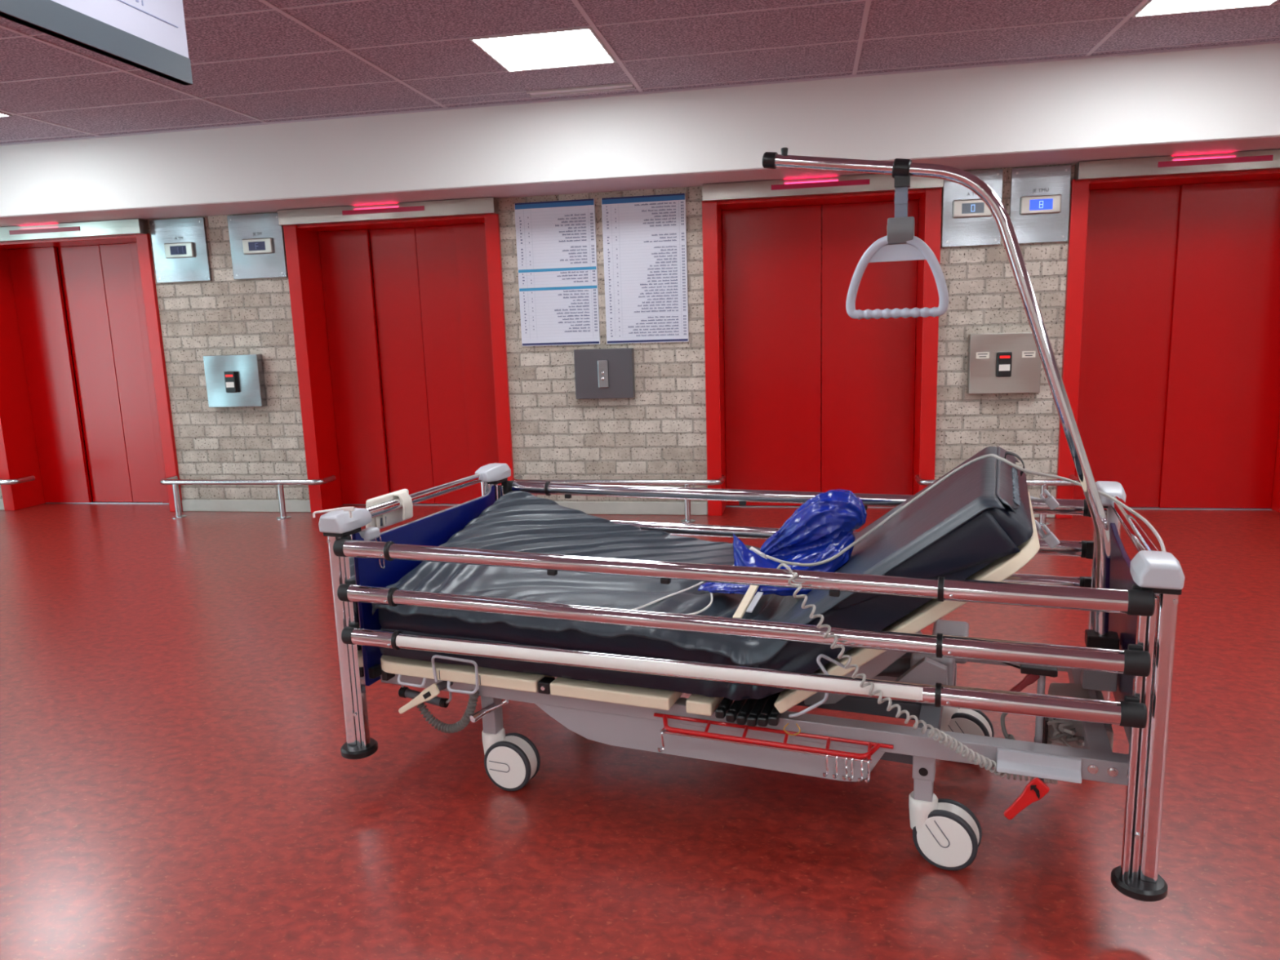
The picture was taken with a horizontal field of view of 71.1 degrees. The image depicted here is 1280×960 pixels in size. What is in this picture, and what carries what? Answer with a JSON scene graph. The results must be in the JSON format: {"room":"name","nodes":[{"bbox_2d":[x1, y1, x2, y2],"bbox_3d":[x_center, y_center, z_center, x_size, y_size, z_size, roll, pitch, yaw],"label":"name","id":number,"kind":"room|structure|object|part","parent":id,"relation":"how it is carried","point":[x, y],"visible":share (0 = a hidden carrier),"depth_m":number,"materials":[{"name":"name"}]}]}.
{"room":"hospital interior","nodes":[
{"label":"hospital interior","id":0,"kind":"room"},
{"bbox_2d":[0,163,1075,502],"bbox_3d":[-0.536,-1.158,6.659,16.500,2.735,0.700,0,10,11],"label":"wall","id":1,"kind":"structure","parent":0,"point":[660,433],"depth_m":6.37,"materials":[{"name":"brick"}]},
{"bbox_2d":[0,218,182,511],"bbox_3d":[-4.456,-0.882,7.227,1.645,2.246,0.494,0,10,11],"label":"door","id":2,"kind":"structure","parent":1,"relation":"in","point":[107,269],"depth_m":7.37,"materials":[{"name":"red paint"}]},
{"bbox_3d":[-4.920,-0.848,7.468,0.441,2.111,0.030,0,10,11],"label":"panel","id":3,"kind":"part","parent":2,"relation":"part of","materials":[{"name":"red paint"}]},
{"bbox_3d":[-4.519,-1.899,6.856,1.633,0.104,0.100,0,10,11],"label":"lintel plate","id":4,"kind":"part","parent":2,"relation":"part of","materials":[{"name":"silver metal"}]},
{"bbox_3d":[-4.508,-0.855,7.429,0.386,2.111,0.030,0,10,11],"label":"panel","id":5,"kind":"part","parent":2,"relation":"part of","materials":[{"name":"red paint"}]},
{"bbox_3d":[-4.385,0.187,7.608,1.445,0.006,0.102,0,10,11],"label":"sill","id":6,"kind":"part","parent":2,"relation":"part of","materials":[{"name":"grey metal"}]},
{"bbox_3d":[-4.159,-0.855,7.364,0.316,2.111,0.030,0,10,11],"label":"panel","id":7,"kind":"part","parent":2,"relation":"part of","materials":[{"name":"red paint"}]},
{"bbox_3d":[-3.868,-0.848,7.272,0.301,2.111,0.030,0,10,11],"label":"panel","id":8,"kind":"part","parent":2,"relation":"part of","materials":[{"name":"red paint"}]},
{"bbox_2d":[149,217,211,283],"bbox_3d":[-3.456,-1.723,6.716,0.451,0.459,0.047,0,10,11],"label":"display panel","id":9,"kind":"object","parent":1,"relation":"attached to","point":[180,246],"visible":1,"depth_m":6.71,"materials":[{"name":"silver metal"}]},
{"bbox_2d":[203,354,267,407],"bbox_3d":[-3.081,-0.751,6.790,0.450,0.390,0.107,0,10,11],"label":"panel","id":10,"kind":"object","parent":1,"relation":"attached to","point":[231,380],"visible":1,"depth_m":6.76,"materials":[{"name":"silver metal"}]},
{"bbox_2d":[226,213,288,279],"bbox_3d":[-2.827,-1.723,6.599,0.432,0.459,0.047,0,10,11],"label":"display panel","id":11,"kind":"object","parent":1,"relation":"attached to","point":[257,242],"visible":0.97,"depth_m":6.59,"materials":[{"name":"silver metal"}]},
{"bbox_2d":[277,197,514,512],"bbox_3d":[-1.735,-0.881,6.718,1.642,2.246,0.494,0,10,11],"label":"door","id":12,"kind":"structure","parent":1,"relation":"in","point":[437,265],"depth_m":6.82,"materials":[{"name":"red paint"}]},
{"bbox_3d":[-2.217,-0.848,6.963,0.401,2.111,0.030,0,10,11],"label":"panel","id":13,"kind":"part","parent":12,"relation":"part of","materials":[{"name":"red paint"}]},
{"bbox_3d":[-1.798,-1.899,6.347,1.630,0.104,0.100,0,10,11],"label":"lintel plate","id":14,"kind":"part","parent":12,"relation":"part of","materials":[{"name":"silver metal"}]},
{"bbox_3d":[-1.833,-0.855,6.929,0.368,2.111,0.030,0,10,11],"label":"panel","id":15,"kind":"part","parent":12,"relation":"part of","materials":[{"name":"red paint"}]},
{"bbox_3d":[-1.664,0.187,7.100,1.442,0.006,0.102,0,10,11],"label":"sill","id":16,"kind":"part","parent":12,"relation":"part of","materials":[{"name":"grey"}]},
{"bbox_3d":[-1.489,-0.855,6.865,0.324,2.111,0.030,0,10,11],"label":"panel","id":17,"kind":"part","parent":12,"relation":"part of","materials":[{"name":"red paint"}]},
{"bbox_3d":[-1.169,-0.848,6.767,0.343,2.111,0.030,0,10,11],"label":"panel","id":18,"kind":"part","parent":12,"relation":"part of","materials":[{"name":"red paint"}]},
{"bbox_2d":[0,498,1054,517],"bbox_3d":[-0.559,0.203,6.540,16.496,0.095,0.015,0,10,11],"label":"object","id":19,"kind":"structure","parent":1,"relation":"attached to","point":[188,505],"depth_m":6.51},
{"bbox_2d":[514,198,599,346],"bbox_3d":[-0.576,-1.437,6.245,0.569,0.983,0.017,0,10,11],"label":"board","id":20,"kind":"object","parent":1,"relation":"attached to","point":[556,240],"visible":1,"depth_m":6.24,"materials":[{"name":"white"}]},
{"bbox_2d":[573,347,635,399],"bbox_3d":[-0.251,-0.745,6.269,0.415,0.345,0.094,0,10,11],"label":"panel","id":21,"kind":"object","parent":1,"relation":"attached to","point":[599,373],"visible":1,"depth_m":6.24,"materials":[{"name":"silver metal"}]},
{"bbox_3d":[-0.256,-0.739,6.239,0.075,0.195,0.019,0,10,11],"label":"button plate","id":22,"kind":"part","parent":21,"relation":"part of","materials":[{"name":"silver metal"}]},
{"bbox_2d":[0,43,1279,216],"bbox_3d":[-0.683,-2.161,5.875,16.500,0.483,0.560,0,10,11],"label":"beam","id":23,"kind":"structure","parent":1,"relation":"attached to","point":[1231,92],"depth_m":5.43,"materials":[{"name":"white paint"}]},
{"bbox_2d":[0,135,1279,226],"bbox_3d":[-0.675,-1.920,5.918,16.500,0.006,0.538,0,10,11],"label":"soffit","id":24,"kind":"structure","parent":23,"relation":"attached to","point":[1067,156],"depth_m":5.76,"materials":[{"name":"grey paint"}]},
{"bbox_2d":[601,193,688,343],"bbox_3d":[0.036,-1.437,6.131,0.576,0.983,0.017,0,10,11],"label":"board","id":25,"kind":"object","parent":1,"relation":"attached to","point":[644,237],"visible":1,"depth_m":6.12,"materials":[{"name":"white"}]},
{"bbox_2d":[702,173,943,515],"bbox_3d":[1.229,-0.881,6.165,1.532,2.246,0.494,0,10,11],"label":"door","id":26,"kind":"structure","parent":1,"relation":"in","point":[780,353],"depth_m":6.28,"materials":[{"name":"red paint"}]},
{"bbox_3d":[0.945,-0.853,6.401,0.684,2.111,0.030,0,10,11],"label":"panel","id":27,"kind":"part","parent":26,"relation":"part of","materials":[{"name":"red paint"}]},
{"bbox_3d":[1.300,0.187,6.546,1.332,0.006,0.102,0,10,11],"label":"sill","id":28,"kind":"part","parent":26,"relation":"part of","materials":[{"name":"grey metal"}]},
{"bbox_3d":[1.166,-1.899,5.794,1.520,0.104,0.100,0,10,11],"label":"lintel plate","id":29,"kind":"part","parent":26,"relation":"part of","materials":[{"name":"silver metal"}]},
{"bbox_3d":[1.602,-0.855,6.290,0.640,2.111,0.030,0,10,11],"label":"panel","id":30,"kind":"part","parent":26,"relation":"part of","materials":[{"name":"red paint"}]},
{"bbox_2d":[941,168,1003,247],"bbox_3d":[2.108,-1.722,5.677,0.355,0.459,0.047,0,10,11],"label":"display panel","id":31,"kind":"object","parent":1,"relation":"attached to","point":[967,220],"visible":0.79,"depth_m":5.68,"materials":[{"name":"silver metal"}]},
{"bbox_2d":[967,332,1041,394],"bbox_3d":[2.353,-0.753,5.775,0.435,0.385,0.107,0,10,11],"label":"panel","id":32,"kind":"object","parent":1,"relation":"attached to","point":[998,362],"visible":0.92,"depth_m":5.75,"materials":[{"name":"silver metal"}]},
{"bbox_3d":[2.209,-0.803,5.769,0.080,0.040,0.003,0,10,11],"label":"name plate","id":33,"kind":"part","parent":32,"relation":"part of","materials":[{"name":"beige plastic"}]},
{"bbox_2d":[1000,355,1009,358],"bbox_3d":[2.332,-0.786,5.719,0.060,0.015,0.002,0,10,11],"label":"light","id":34,"kind":"object","parent":32,"relation":"attached to","point":[1001,357],"depth_m":5.72,"materials":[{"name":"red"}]},
{"bbox_3d":[2.485,-0.803,5.718,0.080,0.040,0.003,0,10,11],"label":"name plate","id":35,"kind":"part","parent":32,"relation":"part of","materials":[{"name":"beige plastic"}]},
{"bbox_2d":[1009,164,1071,244],"bbox_3d":[2.505,-1.722,5.603,0.347,0.459,0.047,0,10,11],"label":"display panel","id":36,"kind":"object","parent":1,"relation":"attached to","point":[1040,196],"visible":0.98,"depth_m":5.60,"materials":[{"name":"silver metal"}]},
{"bbox_2d":[1054,149,1279,518],"bbox_3d":[3.492,-0.881,5.742,1.524,2.246,0.494,0,10,11],"label":"door","id":37,"kind":"structure","parent":1,"relation":"in","point":[1171,365],"depth_m":5.87,"materials":[{"name":"red paint"}]},
{"bbox_3d":[3.197,-0.856,6.000,0.645,2.111,0.030,0,10,11],"label":"panel","id":38,"kind":"part","parent":37,"relation":"part of","materials":[{"name":"red paint"}]},
{"bbox_3d":[3.430,-1.898,5.371,1.509,0.104,0.100,0,10,11],"label":"lintel plate","id":39,"kind":"part","parent":37,"relation":"part of","materials":[{"name":"silver metal"}]},
{"bbox_3d":[3.563,0.187,6.124,1.324,0.006,0.102,0,10,11],"label":"sill","id":40,"kind":"part","parent":37,"relation":"part of","materials":[{"name":"grey"}]},
{"bbox_3d":[3.838,-0.852,5.855,0.681,2.111,0.030,0,10,11],"label":"panel","id":41,"kind":"part","parent":37,"relation":"part of","materials":[{"name":"red paint"}]},
{"bbox_2d":[0,496,1279,959],"bbox_3d":[-1.594,1.300,0.997,16.500,0.100,12.900,0,10,11],"label":"floor","id":42,"kind":"structure","parent":0,"point":[176,783],"depth_m":2.54,"materials":[{"name":"red plastic"}]},
{"bbox_2d":[0,475,35,484],"bbox_3d":[-5.798,0.130,7.353,1.742,0.296,0.237,0,10,11],"label":"handrail","id":43,"kind":"object","parent":42,"relation":"on","point":[2,482],"visible":1,"depth_m":7.13,"materials":[{"name":"grey metal"}]},
{"bbox_2d":[160,475,335,519],"bbox_3d":[-3.012,0.130,6.833,1.392,0.296,0.237,0,10,11],"label":"handrail","id":44,"kind":"object","parent":42,"relation":"on","point":[174,481],"visible":1,"depth_m":6.73,"materials":[{"name":"grey metal"}]},
{"bbox_3d":[-3.553,0.155,6.870,0.042,0.252,0.041,0,10,11],"label":"post","id":45,"kind":"part","parent":44,"relation":"part of","materials":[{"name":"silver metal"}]},
{"bbox_3d":[-3.013,0.002,6.826,1.392,0.042,0.206,0,10,11],"label":"rail","id":46,"kind":"part","parent":44,"relation":"part of","materials":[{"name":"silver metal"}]},
{"bbox_3d":[-2.684,0.155,6.707,0.042,0.252,0.041,0,10,11],"label":"post","id":47,"kind":"part","parent":44,"relation":"part of","materials":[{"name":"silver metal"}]},
{"bbox_2d":[511,475,725,523],"bbox_3d":[-0.166,0.130,6.301,1.522,0.296,0.237,0,10,11],"label":"handrail","id":48,"kind":"object","parent":42,"relation":"on","point":[686,482],"visible":0.62,"depth_m":6.16,"materials":[{"name":"grey metal"}]},
{"bbox_3d":[-0.167,0.002,6.294,1.522,0.042,0.206,0,10,11],"label":"rail","id":49,"kind":"part","parent":48,"relation":"part of","materials":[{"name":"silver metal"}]},
{"bbox_3d":[0.326,0.156,6.145,0.042,0.252,0.041,0,10,11],"label":"post","id":50,"kind":"part","parent":48,"relation":"part of","materials":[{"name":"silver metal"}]},
{"bbox_2d":[318,462,1185,902],"bbox_3d":[0.270,0.463,2.678,2.184,0.853,1.012,2,11,21],"label":"hospital bed","id":51,"kind":"object","parent":42,"relation":"on","point":[1073,739],"visible":0.88,"depth_m":2.26,"materials":[{"name":"silver metal"}]},
{"bbox_2d":[312,506,355,518],"bbox_3d":[-0.871,0.094,2.547,0.120,0.032,0.014,-2,10,2],"label":"clip","id":52,"kind":"object","parent":51,"relation":"on","point":[349,509],"visible":1,"depth_m":2.54,"materials":[{"name":"white plastic"}]},
{"bbox_3d":[-0.870,0.473,2.655,0.034,0.659,0.050,2,11,21],"label":"post","id":53,"kind":"part","parent":51,"relation":"part of","materials":[{"name":"silver metal"}]},
{"bbox_3d":[-0.841,0.358,2.691,0.028,0.467,0.028,2,11,21],"label":"post","id":54,"kind":"part","parent":51,"relation":"part of","materials":[{"name":"silver metal"}]},
{"bbox_2d":[365,488,413,528],"bbox_3d":[-0.783,0.096,2.834,0.070,0.105,0.200,2,11,21],"label":"control panel","id":55,"kind":"object","parent":51,"relation":"attached to","point":[393,517],"visible":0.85,"depth_m":2.84,"materials":[{"name":"beige plastic"}]},
{"bbox_3d":[-0.669,0.586,2.615,0.097,0.028,0.024,2,11,21],"label":"wire handle","id":56,"kind":"part","parent":51,"relation":"part of","materials":[{"name":"grey metal"}]},
{"bbox_3d":[-0.648,0.643,2.627,0.144,0.104,0.015,1,10,17],"label":"crank lever","id":57,"kind":"part","parent":51,"relation":"part of","materials":[{"name":"beige plastic"}]},
{"bbox_3d":[-0.714,0.049,2.989,0.036,0.036,0.700,2,11,21],"label":"cross handle","id":58,"kind":"part","parent":51,"relation":"part of","materials":[{"name":"silver metal"}]},
{"bbox_3d":[-0.525,0.545,2.545,0.152,0.089,0.014,2,11,21],"label":"wire handle","id":59,"kind":"part","parent":51,"relation":"part of","materials":[{"name":"grey metal"}]},
{"bbox_3d":[-0.508,0.592,2.552,0.104,0.028,0.023,2,11,21],"label":"wire handle","id":60,"kind":"part","parent":51,"relation":"part of","materials":[{"name":"grey metal"}]},
{"bbox_3d":[-0.454,0.674,2.594,0.022,0.032,0.086,6,13,38],"label":"brake knob","id":61,"kind":"part","parent":51,"relation":"part of","materials":[{"name":"silver metal"}]},
{"bbox_3d":[-0.572,0.231,3.372,0.028,0.467,0.028,2,11,21],"label":"post","id":62,"kind":"part","parent":51,"relation":"part of","materials":[{"name":"silver metal"}]},
{"bbox_3d":[-0.474,0.684,2.601,0.207,0.114,0.007,2,10,20],"label":"brake rod","id":63,"kind":"part","parent":51,"relation":"part of","materials":[{"name":"silver metal"}]},
{"bbox_3d":[-0.017,0.218,2.219,1.470,0.050,0.035,2,11,21],"label":"rail","id":64,"kind":"part","parent":51,"relation":"part of","materials":[{"name":"silver metal"}]},
{"bbox_3d":[-0.013,0.346,2.242,1.470,0.052,0.035,2,11,21],"label":"rail","id":65,"kind":"part","parent":51,"relation":"part of","materials":[{"name":"silver metal"}]},
{"bbox_3d":[-0.009,0.467,2.263,1.470,0.064,0.035,2,11,21],"label":"rail","id":66,"kind":"part","parent":51,"relation":"part of","materials":[{"name":"silver metal"}]},
{"bbox_2d":[371,446,1033,700],"bbox_3d":[0.181,0.208,2.660,1.784,0.565,0.857,2,11,21],"label":"mattress","id":67,"kind":"object","parent":51,"relation":"on","point":[980,515],"visible":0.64,"depth_m":2.42,"materials":[{"name":"grey plastic"}]},
{"bbox_2d":[630,564,733,609],"bbox_3d":[0.124,0.302,2.515,0.022,0.030,0.463,7,13,42],"label":"cable","id":68,"kind":"object","parent":67,"relation":"on","point":[701,582],"visible":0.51,"depth_m":2.46,"materials":[{"name":"white plastic"}]},
{"bbox_2d":[687,592,712,614],"bbox_3d":[0.181,0.309,2.469,0.081,0.032,0.376,2,11,21],"label":"cable","id":69,"kind":"object","parent":67,"relation":"on","point":[711,593],"visible":0.47,"depth_m":2.35,"materials":[{"name":"white plastic"}]},
{"bbox_2d":[732,585,763,618],"bbox_3d":[0.287,0.310,2.320,0.041,0.056,0.185,3,11,24],"label":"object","id":70,"kind":"object","parent":67,"relation":"on","point":[743,607],"visible":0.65,"depth_m":2.31,"materials":[{"name":"beige plastic"}]},
{"bbox_2d":[697,488,866,595],"bbox_3d":[0.396,0.169,2.478,0.472,0.279,0.228,-4,10,-9],"label":"bag","id":71,"kind":"object","parent":67,"relation":"on","point":[824,524],"visible":0.66,"depth_m":2.43,"materials":[{"name":"blue plastic"}]},
{"bbox_3d":[0.331,0.053,3.103,1.470,0.050,0.035,2,11,21],"label":"rail","id":72,"kind":"part","parent":51,"relation":"part of","materials":[{"name":"silver metal"}]},
{"bbox_3d":[0.336,0.181,3.125,1.470,0.052,0.035,2,11,21],"label":"rail","id":73,"kind":"part","parent":51,"relation":"part of","materials":[{"name":"silver metal"}]},
{"bbox_3d":[0.409,0.536,2.174,0.100,0.111,0.034,2,11,21],"label":"wire handle","id":74,"kind":"part","parent":51,"relation":"part of","materials":[{"name":"grey metal"}]},
{"bbox_3d":[0.460,0.458,2.136,0.075,0.086,0.021,-1,10,4],"label":"wire handle","id":75,"kind":"part","parent":51,"relation":"part of","materials":[{"name":"grey metal"}]},
{"bbox_3d":[0.578,0.491,2.340,0.308,0.233,0.035,2,11,21],"label":"lift arm","id":76,"kind":"part","parent":51,"relation":"part of","materials":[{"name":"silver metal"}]},
{"bbox_3d":[0.183,0.664,2.471,1.130,0.085,0.010,2,11,21],"label":"gusset panel","id":77,"kind":"part","parent":51,"relation":"part of","materials":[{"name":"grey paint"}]},
{"bbox_3d":[0.386,0.568,2.984,1.130,0.085,0.010,2,11,21],"label":"gusset panel","id":78,"kind":"part","parent":51,"relation":"part of","materials":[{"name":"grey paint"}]},
{"bbox_2d":[777,563,1057,784],"bbox_3d":[0.634,0.456,2.040,0.651,0.526,0.144,0,10,10],"label":"coiled cord","id":79,"kind":"object","parent":51,"relation":"hanging from","point":[971,757],"visible":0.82,"depth_m":2.03,"materials":[{"name":"grey plastic"}]},
{"bbox_2d":[762,147,1111,635],"bbox_3d":[0.778,-0.174,2.385,0.906,1.433,0.049,2,11,21],"label":"pole","id":80,"kind":"object","parent":51,"relation":"attached to","point":[771,160],"depth_m":2.29,"materials":[{"name":"silver metal"}]},
{"bbox_3d":[0.389,-0.880,2.407,0.020,0.024,0.020,2,11,21],"label":"stop knob","id":81,"kind":"part","parent":80,"relation":"part of","materials":[{"name":"black plastic"}]},
{"bbox_3d":[0.674,-0.629,2.341,0.262,0.407,0.049,2,11,21],"label":"trapeze handle","id":82,"kind":"part","parent":80,"relation":"part of","materials":[{"name":"grey plastic"}]},
{"bbox_3d":[0.677,-0.537,2.358,0.262,0.216,0.030,2,11,21],"label":"handle frame","id":83,"kind":"part","parent":80,"relation":"part of","materials":[{"name":"grey plastic"}]},
{"bbox_2d":[765,453,1165,566],"bbox_3d":[0.814,0.076,2.334,0.927,0.277,0.420,2,11,21],"label":"cable","id":84,"kind":"object","parent":51,"relation":"attached to","point":[1153,529],"visible":0.92,"depth_m":2.37,"materials":[{"name":"grey plastic"}]},
{"bbox_3d":[0.908,0.483,2.119,0.076,0.063,0.015,-3,10,-4],"label":"release lever","id":85,"kind":"part","parent":51,"relation":"part of","materials":[{"name":"red plastic"}]},
{"bbox_3d":[0.881,0.727,2.039,0.095,0.106,0.017,1,10,15],"label":"release lever","id":86,"kind":"part","parent":51,"relation":"part of","materials":[{"name":"red plastic"}]},
{"bbox_3d":[0.912,0.654,2.047,0.178,0.048,0.034,2,11,21],"label":"plate","id":87,"kind":"part","parent":51,"relation":"part of","materials":[{"name":"grey plastic"}]},
{"bbox_3d":[1.409,0.393,2.690,0.034,0.659,0.050,2,11,21],"label":"post","id":88,"kind":"part","parent":51,"relation":"part of","materials":[{"name":"silver metal"}]},
{"bbox_3d":[1.372,0.299,2.618,0.028,0.467,0.028,2,11,21],"label":"post","id":89,"kind":"part","parent":51,"relation":"part of","materials":[{"name":"silver metal"}]},
{"bbox_3d":[1.230,0.117,2.234,0.036,0.036,0.700,2,11,21],"label":"cross handle","id":90,"kind":"part","parent":51,"relation":"part of","materials":[{"name":"silver metal"}]},
{"bbox_3d":[1.094,0.542,1.892,0.034,0.659,0.050,2,11,21],"label":"post","id":91,"kind":"part","parent":51,"relation":"part of","materials":[{"name":"silver metal"}]},
{"bbox_2d":[914,474,1080,526],"bbox_3d":[2.326,0.130,5.836,1.012,0.296,0.237,0,10,11],"label":"handrail","id":92,"kind":"object","parent":42,"relation":"on","point":[1043,483],"visible":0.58,"depth_m":5.70,"materials":[{"name":"grey metal"}]},
{"bbox_3d":[2.325,0.003,5.829,1.012,0.042,0.206,0,10,11],"label":"rail","id":93,"kind":"part","parent":92,"relation":"part of","materials":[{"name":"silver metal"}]},
{"bbox_3d":[2.580,0.156,5.724,0.042,0.252,0.041,0,10,11],"label":"post","id":94,"kind":"part","parent":92,"relation":"part of","materials":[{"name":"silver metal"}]},
{"bbox_2d":[0,0,1279,143],"bbox_3d":[-1.685,-1.492,0.511,16.500,0.100,12.900,0,10,11],"label":"ceiling","id":95,"kind":"structure","parent":0,"point":[372,23],"depth_m":4.57,"materials":[{"name":"tile"}]},
{"bbox_2d":[0,111,12,117],"bbox_3d":[-4.192,-2.179,5.249,0.600,0.008,0.585,0,10,11],"label":"recessed light","id":96,"kind":"object","parent":95,"relation":"in","point":[2,114],"visible":1,"depth_m":5.46,"materials":[{"name":"grey plastic"}]},
{"bbox_2d":[0,0,192,85],"bbox_3d":[-1.594,-1.423,2.092,0.034,0.583,1.504,0,10,11],"label":"hanging sign","id":97,"kind":"object","parent":95,"relation":"hanging from","point":[149,36],"visible":1,"depth_m":2.57,"materials":[{"name":"grey"}]},
{"bbox_2d":[469,26,616,71],"bbox_3d":[-0.474,-2.176,4.540,0.600,0.008,0.585,0,10,11],"label":"recessed light","id":98,"kind":"object","parent":95,"relation":"in","point":[580,46],"visible":1,"depth_m":4.51,"materials":[{"name":"grey plastic"}]},
{"bbox_2d":[525,82,635,97],"bbox_3d":[-0.353,-2.310,5.299,0.640,0.012,0.095,0,10,11],"label":"ceiling vent","id":99,"kind":"object","parent":95,"relation":"in","point":[628,85],"visible":1,"depth_m":5.29,"materials":[{"name":"grey metal"}]},
{"bbox_2d":[0,0,1279,142],"bbox_3d":[-1.797,-1.331,-0.090,16.500,0.005,11.640,0,10,11],"label":"grid","id":100,"kind":"object","parent":95,"relation":"attached to","point":[868,2],"visible":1,"depth_m":4.63,"materials":[{"name":"grey metal"}]},
{"bbox_2d":[0,40,1279,146],"bbox_3d":[-0.742,-2.342,5.558,16.500,0.011,0.012,0,10,11],"label":"trim","id":101,"kind":"structure","parent":95,"relation":"attached to","point":[1277,41],"depth_m":5.37,"materials":[{"name":"grey metal"}]},
{"bbox_2d":[1132,0,1278,17],"bbox_3d":[2.607,-2.176,3.964,0.600,0.008,0.585,0,10,11],"label":"recessed light","id":102,"kind":"object","parent":95,"relation":"in","point":[1152,7],"visible":1,"depth_m":4.17,"materials":[{"name":"grey plastic"}]}
]}

